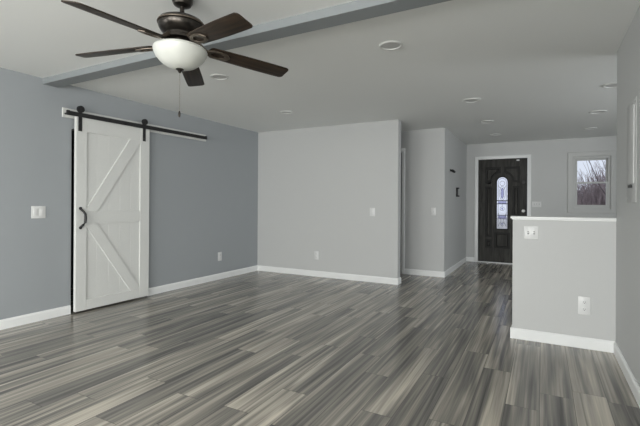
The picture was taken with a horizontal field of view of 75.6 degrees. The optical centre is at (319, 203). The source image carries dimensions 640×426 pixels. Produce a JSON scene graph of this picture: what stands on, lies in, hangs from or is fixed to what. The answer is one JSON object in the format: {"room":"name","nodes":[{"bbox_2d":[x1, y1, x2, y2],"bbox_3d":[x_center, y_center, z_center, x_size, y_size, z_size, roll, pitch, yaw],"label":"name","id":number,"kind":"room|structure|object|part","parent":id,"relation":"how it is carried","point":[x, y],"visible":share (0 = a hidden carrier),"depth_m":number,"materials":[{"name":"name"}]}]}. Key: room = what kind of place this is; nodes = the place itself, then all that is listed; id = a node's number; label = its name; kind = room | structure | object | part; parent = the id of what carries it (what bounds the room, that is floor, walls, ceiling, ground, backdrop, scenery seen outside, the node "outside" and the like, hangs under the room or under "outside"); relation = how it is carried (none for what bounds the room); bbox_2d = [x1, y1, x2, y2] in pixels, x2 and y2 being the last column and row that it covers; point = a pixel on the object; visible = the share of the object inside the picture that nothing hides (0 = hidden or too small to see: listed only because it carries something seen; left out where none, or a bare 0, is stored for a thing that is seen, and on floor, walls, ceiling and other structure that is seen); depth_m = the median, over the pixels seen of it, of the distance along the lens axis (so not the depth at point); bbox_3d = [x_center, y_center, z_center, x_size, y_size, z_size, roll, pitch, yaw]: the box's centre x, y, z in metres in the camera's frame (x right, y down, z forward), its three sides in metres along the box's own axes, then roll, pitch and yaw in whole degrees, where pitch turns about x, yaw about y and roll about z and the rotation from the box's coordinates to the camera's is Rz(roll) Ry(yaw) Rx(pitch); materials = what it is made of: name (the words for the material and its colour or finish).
{"room":"empty living room","nodes":[
{"label":"empty living room","id":0,"kind":"room"},
{"bbox_2d":[71,131,73,287],"bbox_3d":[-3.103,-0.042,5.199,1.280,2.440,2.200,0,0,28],"label":"door frame","id":1,"kind":"structure","parent":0,"point":[72,146],"depth_m":5.72,"materials":[{"name":"grey paint"}]},
{"bbox_2d":[0,67,257,319],"bbox_3d":[-3.741,-0.045,2.544,0.120,2.440,11.160,0,0,28],"label":"wall","id":2,"kind":"structure","parent":0,"point":[203,196],"depth_m":4.79,"materials":[{"name":"grey paint"}]},
{"bbox_2d":[0,305,70,329],"bbox_3d":[-4.475,1.124,1.056,0.015,0.092,7.612,0,0,28],"label":"baseboard","id":3,"kind":"structure","parent":2,"relation":"attached to","point":[11,322],"depth_m":4.09,"materials":[{"name":"white paint"}]},
{"bbox_2d":[31,206,45,217],"bbox_3d":[-2.814,0.090,4.125,0.010,0.122,0.132,0,0,28],"label":"light switch","id":4,"kind":"object","parent":2,"relation":"attached to","point":[36,211],"visible":1,"depth_m":4.12,"materials":[{"name":"white plastic"}]},
{"bbox_2d":[62,107,206,141],"bbox_3d":[-2.163,-0.960,5.210,0.112,0.118,2.094,0,0,28],"label":"barn door track","id":5,"kind":"object","parent":2,"relation":"attached to","point":[66,112],"visible":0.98,"depth_m":5.03,"materials":[{"name":"black metal"}]},
{"bbox_2d":[73,106,149,311],"bbox_3d":[-2.363,0.059,4.782,0.096,2.204,0.931,0,0,28],"label":"barn door","id":6,"kind":"structure","parent":5,"relation":"hanging from","point":[111,160],"depth_m":4.74,"materials":[{"name":"white paint"}]},
{"bbox_3d":[-2.541,0.160,4.426,0.077,0.241,0.031,0,0,-4],"label":"pull handle","id":7,"kind":"part","parent":6,"relation":"part of","materials":[{"name":"black metal"}]},
{"bbox_3d":[-2.398,0.119,4.795,0.018,2.044,0.716,0,0,28],"label":"plank panel","id":8,"kind":"part","parent":6,"relation":"part of","materials":[{"name":"white paint"}]},
{"bbox_3d":[-2.398,1.107,4.792,0.035,0.108,0.676,0,0,28],"label":"rail","id":9,"kind":"part","parent":6,"relation":"part of","materials":[{"name":"white paint"}]},
{"bbox_3d":[-2.392,0.159,4.792,0.035,0.138,0.676,0,0,28],"label":"rail","id":10,"kind":"part","parent":6,"relation":"part of","materials":[{"name":"white paint"}]},
{"bbox_3d":[-2.386,-0.846,4.792,0.035,0.154,0.676,0,0,28],"label":"rail","id":11,"kind":"part","parent":6,"relation":"part of","materials":[{"name":"white paint"}]},
{"bbox_2d":[148,265,257,295],"bbox_3d":[-1.653,1.141,6.281,0.015,0.092,2.318,0,0,28],"label":"baseboard","id":12,"kind":"structure","parent":2,"relation":"attached to","point":[173,286],"depth_m":6.05,"materials":[{"name":"white paint"}]},
{"bbox_2d":[218,252,221,260],"bbox_3d":[-1.564,0.834,6.448,0.008,0.135,0.085,0,0,28],"label":"power outlet","id":13,"kind":"object","parent":2,"relation":"attached to","point":[219,253],"visible":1,"depth_m":6.44,"materials":[{"name":"white plastic"}]},
{"bbox_2d":[0,261,639,425],"bbox_3d":[-0.021,1.247,2.312,9.461,0.100,14.297,0,0,28],"label":"floor","id":14,"kind":"structure","parent":0,"point":[255,348],"depth_m":3.12,"materials":[{"name":"grey laminate"}]},
{"bbox_2d":[0,0,639,144],"bbox_3d":[-0.005,-1.303,2.312,9.461,0.120,14.297,0,0,28],"label":"ceiling","id":15,"kind":"structure","parent":0,"point":[537,69],"depth_m":3.68,"materials":[{"name":"white paint"}]},
{"bbox_2d":[61,0,287,116],"bbox_3d":[-0.871,-0.883,2.446,1.320,0.732,1.267,2,-1,28],"label":"ceiling fan","id":16,"kind":"object","parent":15,"relation":"hanging from","point":[181,49],"visible":1,"depth_m":2.40,"materials":[{"name":"brown wood"}]},
{"bbox_3d":[-1.036,-0.937,2.117,0.123,0.034,0.526,2,4,27],"label":"blade","id":17,"kind":"part","parent":16,"relation":"part of","materials":[{"name":"brown wood"}]},
{"bbox_3d":[-1.260,-0.940,2.562,0.526,0.034,0.123,-3,-1,9],"label":"blade","id":18,"kind":"part","parent":16,"relation":"part of","materials":[{"name":"brown wood"}]},
{"bbox_3d":[-0.844,-0.874,2.493,0.316,0.130,0.316,2,-1,28],"label":"lamp shade","id":19,"kind":"part","parent":16,"relation":"part of","materials":[{"name":"white glass"}]},
{"bbox_3d":[-0.907,-0.923,2.912,0.123,0.034,0.526,2,-5,-9],"label":"blade","id":20,"kind":"part","parent":16,"relation":"part of","materials":[{"name":"brown wood"}]},
{"bbox_3d":[-0.544,-0.920,2.193,0.123,0.034,0.526,3,4,-45],"label":"blade","id":21,"kind":"part","parent":16,"relation":"part of","materials":[{"name":"brown wood"}]},
{"bbox_3d":[-0.465,-0.911,2.684,0.526,0.034,0.123,7,-3,-27],"label":"blade","id":22,"kind":"part","parent":16,"relation":"part of","materials":[{"name":"brown wood"}]},
{"bbox_2d":[211,74,228,79],"bbox_3d":[-0.989,-1.243,4.068,0.176,0.010,0.176,0,0,28],"label":"recessed light","id":23,"kind":"object","parent":15,"relation":"in","point":[214,76],"visible":1,"depth_m":4.06,"materials":[{"name":"white"}]},
{"bbox_2d":[43,0,450,87],"bbox_3d":[-0.576,-1.217,3.041,4.965,0.059,0.146,0,0,28],"label":"beam","id":24,"kind":"structure","parent":15,"relation":"attached to","point":[358,10],"depth_m":2.84,"materials":[{"name":"grey paint"}]},
{"bbox_2d":[280,111,292,113],"bbox_3d":[-0.459,-1.240,5.639,0.176,0.010,0.176,0,0,28],"label":"recessed light","id":25,"kind":"object","parent":15,"relation":"in","point":[282,112],"visible":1,"depth_m":5.65,"materials":[{"name":"white"}]},
{"bbox_2d":[379,40,402,49],"bbox_3d":[0.555,-1.234,3.233,0.184,0.010,0.184,0,0,28],"label":"recessed light","id":26,"kind":"object","parent":15,"relation":"in","point":[387,45],"visible":1,"depth_m":3.23,"materials":[{"name":"white"}]},
{"bbox_2d":[463,98,480,102],"bbox_3d":[1.812,-1.226,4.930,0.200,0.010,0.200,0,0,28],"label":"recessed light","id":27,"kind":"object","parent":15,"relation":"in","point":[469,100],"visible":1,"depth_m":4.93,"materials":[{"name":"white"}]},
{"bbox_2d":[480,120,493,122],"bbox_3d":[2.510,-1.222,6.207,0.192,0.010,0.192,0,0,28],"label":"recessed light","id":28,"kind":"object","parent":15,"relation":"in","point":[485,121],"visible":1,"depth_m":6.18,"materials":[{"name":"white"}]},
{"bbox_2d":[589,110,606,113],"bbox_3d":[3.707,-1.215,5.497,0.196,0.010,0.196,0,0,28],"label":"recessed light","id":29,"kind":"object","parent":15,"relation":"in","point":[596,111],"visible":1,"depth_m":5.48,"materials":[{"name":"white"}]},
{"bbox_2d":[603,82,616,87],"bbox_3d":[3.046,-1.219,4.269,0.200,0.010,0.200,0,0,28],"label":"recessed light","id":30,"kind":"object","parent":15,"relation":"in","point":[610,85],"visible":0.6,"depth_m":4.28,"materials":[{"name":"white"}]},
{"bbox_2d":[257,119,400,277],"bbox_3d":[0.057,-0.023,6.756,2.560,2.440,0.137,0,0,28],"label":"wall","id":31,"kind":"structure","parent":0,"point":[318,187],"depth_m":6.60,"materials":[{"name":"grey paint"}]},
{"bbox_2d":[314,251,318,259],"bbox_3d":[-0.061,0.854,6.734,0.082,0.135,0.008,0,0,28],"label":"power outlet","id":32,"kind":"object","parent":31,"relation":"attached to","point":[316,253],"visible":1,"depth_m":6.73,"materials":[{"name":"white plastic"}]},
{"bbox_2d":[257,265,397,284],"bbox_3d":[0.020,1.151,6.686,2.575,0.092,0.015,0,0,28],"label":"baseboard","id":33,"kind":"structure","parent":31,"relation":"attached to","point":[375,279],"depth_m":6.60,"materials":[{"name":"white paint"}]},
{"bbox_2d":[370,208,374,215],"bbox_3d":[0.795,0.136,6.273,0.085,0.125,0.010,0,0,28],"label":"light switch","id":34,"kind":"object","parent":31,"relation":"attached to","point":[372,210],"visible":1,"depth_m":6.27,"materials":[{"name":"white plastic"}]},
{"bbox_2d":[400,153,401,262],"bbox_3d":[0.611,-0.019,8.539,3.756,2.440,1.769,0,0,-8],"label":"wall","id":35,"kind":"structure","parent":0,"point":[401,153],"depth_m":8.38,"materials":[{"name":"grey paint"}]},
{"bbox_2d":[401,128,445,271],"bbox_3d":[0.669,-0.019,7.519,3.152,2.440,0.120,0,0,28],"label":"wall","id":36,"kind":"structure","parent":0,"point":[425,149],"depth_m":6.87,"materials":[{"name":"grey paint"}]},
{"bbox_2d":[401,148,404,273],"bbox_3d":[1.073,0.133,7.292,0.907,2.140,0.136,0,0,28],"label":"trim","id":37,"kind":"structure","parent":36,"relation":"attached to","point":[402,149],"depth_m":7.03,"materials":[{"name":"white paint"}]},
{"bbox_2d":[404,269,444,277],"bbox_3d":[1.735,1.161,6.863,0.670,0.092,0.015,0,0,28],"label":"baseboard","id":38,"kind":"structure","parent":36,"relation":"attached to","point":[406,271],"depth_m":6.85,"materials":[{"name":"white paint"}]},
{"bbox_2d":[431,208,435,214],"bbox_3d":[1.865,0.139,6.792,0.075,0.125,0.021,0,0,28],"label":"light switch","id":39,"kind":"object","parent":36,"relation":"attached to","point":[433,210],"visible":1,"depth_m":6.79,"materials":[{"name":"white plastic"}]},
{"bbox_2d":[446,129,466,269],"bbox_3d":[2.522,-0.008,7.759,0.120,2.440,2.063,0,0,28],"label":"wall","id":40,"kind":"structure","parent":0,"point":[456,149],"depth_m":7.57,"materials":[{"name":"grey paint"}]},
{"bbox_2d":[444,257,466,276],"bbox_3d":[2.546,1.166,7.675,0.015,0.092,2.183,0,0,28],"label":"baseboard","id":41,"kind":"structure","parent":40,"relation":"attached to","point":[454,267],"depth_m":7.45,"materials":[{"name":"white paint"}]},
{"bbox_2d":[466,136,616,256],"bbox_3d":[5.253,0.008,7.525,5.149,2.440,0.120,0,0,28],"label":"wall","id":42,"kind":"structure","parent":0,"point":[549,158],"depth_m":7.94,"materials":[{"name":"grey paint"}]},
{"bbox_2d":[467,257,473,261],"bbox_3d":[3.128,1.170,8.592,0.167,0.092,0.015,0,0,28],"label":"baseboard","id":43,"kind":"structure","parent":42,"relation":"attached to","point":[471,259],"depth_m":8.58,"materials":[{"name":"white paint"}]},
{"bbox_2d":[478,158,526,263],"bbox_3d":[3.685,0.165,8.344,0.908,2.108,0.168,0,0,28],"label":"door","id":44,"kind":"structure","parent":42,"relation":"in","point":[502,182],"depth_m":8.36,"materials":[{"name":"brown wood"}]},
{"bbox_3d":[3.462,0.175,8.467,0.048,0.953,0.022,0,0,28],"label":"raised panel","id":45,"kind":"part","parent":44,"relation":"part of","materials":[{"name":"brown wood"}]},
{"bbox_3d":[3.456,0.828,8.464,0.132,0.172,0.030,0,0,28],"label":"panel moulding","id":46,"kind":"part","parent":44,"relation":"part of","materials":[{"name":"black wood"}]},
{"bbox_3d":[3.460,0.175,8.464,0.132,1.037,0.030,0,0,28],"label":"panel moulding","id":47,"kind":"part","parent":44,"relation":"part of","materials":[{"name":"black wood"}]},
{"bbox_3d":[3.545,-0.573,8.425,0.225,0.237,0.022,0,0,28],"label":"raised panel","id":48,"kind":"part","parent":44,"relation":"part of","materials":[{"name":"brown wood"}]},
{"bbox_3d":[3.534,-0.560,8.426,0.289,0.345,0.030,0,0,28],"label":"panel moulding","id":49,"kind":"part","parent":44,"relation":"part of","materials":[{"name":"black wood"}]},
{"bbox_3d":[3.689,0.067,8.349,0.144,0.745,0.002,0,0,28],"label":"tinted glass","id":50,"kind":"part","parent":44,"relation":"part of","materials":[{"name":"blue"}]},
{"bbox_3d":[3.683,0.754,8.346,0.208,0.238,0.022,0,0,28],"label":"raised panel","id":51,"kind":"part","parent":44,"relation":"part of","materials":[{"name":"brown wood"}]},
{"bbox_3d":[3.681,0.754,8.342,0.292,0.322,0.030,0,0,28],"label":"panel moulding","id":52,"kind":"part","parent":44,"relation":"part of","materials":[{"name":"black wood"}]},
{"bbox_3d":[3.692,-0.004,8.353,0.198,1.043,0.006,0,0,28],"label":"glass pane","id":53,"kind":"part","parent":44,"relation":"part of","materials":[{"name":"white"}]},
{"bbox_3d":[3.677,-0.004,8.326,0.232,1.077,0.010,0,0,28],"label":"glass moulding","id":54,"kind":"part","parent":44,"relation":"part of","materials":[{"name":"black"}]},
{"bbox_3d":[3.846,-0.490,8.262,0.225,0.417,0.022,0,0,28],"label":"raised panel","id":55,"kind":"part","parent":44,"relation":"part of","materials":[{"name":"brown wood"}]},
{"bbox_3d":[3.844,-0.567,8.259,0.289,0.328,0.030,0,0,28],"label":"panel moulding","id":56,"kind":"part","parent":44,"relation":"part of","materials":[{"name":"black wood"}]},
{"bbox_3d":[3.909,0.178,8.221,0.132,1.037,0.030,0,0,28],"label":"panel moulding","id":57,"kind":"part","parent":44,"relation":"part of","materials":[{"name":"black wood"}]},
{"bbox_3d":[3.911,0.178,8.225,0.048,0.953,0.022,0,0,28],"label":"raised panel","id":58,"kind":"part","parent":44,"relation":"part of","materials":[{"name":"brown wood"}]},
{"bbox_2d":[474,154,530,261],"bbox_3d":[3.664,0.130,8.304,1.040,2.178,0.018,0,0,28],"label":"trim","id":59,"kind":"structure","parent":42,"relation":"attached to","point":[528,156],"depth_m":8.44,"materials":[{"name":"white paint"}]},
{"bbox_2d":[532,201,540,206],"bbox_3d":[4.208,0.022,8.008,0.160,0.110,0.021,0,0,28],"label":"light switch","id":60,"kind":"object","parent":42,"relation":"attached to","point":[534,203],"visible":1,"depth_m":8.02,"materials":[{"name":"white plastic"}]},
{"bbox_2d":[568,150,615,212],"bbox_3d":[5.016,-0.383,7.636,0.740,1.130,0.130,0,0,28],"label":"window","id":61,"kind":"structure","parent":42,"relation":"in","point":[588,177],"depth_m":7.62,"materials":[{"name":"grey paint"}]},
{"bbox_3d":[5.032,-0.593,7.652,0.503,0.460,0.030,0,0,28],"label":"sash","id":62,"kind":"part","parent":61,"relation":"part of","materials":[{"name":"grey paint"}]},
{"bbox_3d":[5.032,-0.593,7.651,0.455,0.410,0.005,0,0,28],"label":"pane","id":63,"kind":"part","parent":61,"relation":"part of","materials":[{"name":"clear glass"}]},
{"bbox_3d":[5.013,-0.166,7.621,0.503,0.455,0.030,0,0,28],"label":"sash","id":64,"kind":"part","parent":61,"relation":"part of","materials":[{"name":"grey paint"}]},
{"bbox_3d":[5.012,-0.166,7.620,0.455,0.405,0.005,0,0,28],"label":"pane","id":65,"kind":"part","parent":61,"relation":"part of","materials":[{"name":"clear glass"}]},
{"bbox_3d":[5.028,-0.381,7.647,0.575,0.955,0.100,0,0,28],"label":"frame","id":66,"kind":"part","parent":61,"relation":"part of","materials":[{"name":"grey paint"}]},
{"bbox_2d":[512,219,615,340],"bbox_3d":[2.143,0.675,3.545,0.880,1.070,0.120,0,0,28],"label":"wall","id":67,"kind":"structure","parent":0,"point":[568,260],"depth_m":3.51,"materials":[{"name":"grey paint"}]},
{"bbox_2d":[524,226,537,239],"bbox_3d":[1.853,0.260,3.622,0.112,0.115,0.021,0,0,28],"label":"light switch","id":68,"kind":"object","parent":67,"relation":"attached to","point":[530,232],"visible":1,"depth_m":3.62,"materials":[{"name":"white plastic"}]},
{"bbox_2d":[510,327,615,352],"bbox_3d":[2.048,1.163,3.517,0.775,0.092,0.015,0,0,28],"label":"baseboard","id":69,"kind":"structure","parent":67,"relation":"attached to","point":[516,333],"depth_m":3.50,"materials":[{"name":"white paint"}]},
{"bbox_2d":[510,216,616,221],"bbox_3d":[2.094,0.134,3.573,0.798,0.028,0.160,0,0,28],"label":"trim","id":70,"kind":"structure","parent":67,"relation":"on","point":[512,217],"depth_m":3.49,"materials":[{"name":"white paint"}]},
{"bbox_2d":[578,296,590,314],"bbox_3d":[2.203,0.855,3.438,0.088,0.148,0.008,0,0,28],"label":"power outlet","id":71,"kind":"object","parent":67,"relation":"attached to","point":[584,303],"visible":1,"depth_m":3.44,"materials":[{"name":"white plastic"}]},
{"bbox_2d":[616,6,639,386],"bbox_3d":[0.267,-0.021,-0.736,0.120,2.440,9.199,0,0,28],"label":"wall","id":72,"kind":"structure","parent":0,"point":[628,53],"depth_m":2.91,"materials":[{"name":"grey paint"}]},
{"bbox_2d":[613,342,639,407],"bbox_3d":[1.144,1.158,1.043,0.015,0.092,5.229,0,0,28],"label":"baseboard","id":73,"kind":"structure","parent":72,"relation":"attached to","point":[632,383],"depth_m":2.78,"materials":[{"name":"white paint"}]},
{"bbox_2d":[627,97,636,201],"bbox_3d":[2.081,-0.341,2.764,0.016,0.670,0.320,0,0,28],"label":"breaker panel","id":74,"kind":"object","parent":72,"relation":"attached to","point":[632,108],"visible":1,"depth_m":2.71,"materials":[{"name":"grey paint"}]},
{"bbox_3d":[2.082,-0.383,2.764,0.008,0.515,0.230,0,0,28],"label":"panel door","id":75,"kind":"part","parent":74,"relation":"part of","materials":[{"name":"grey paint"}]}
]}

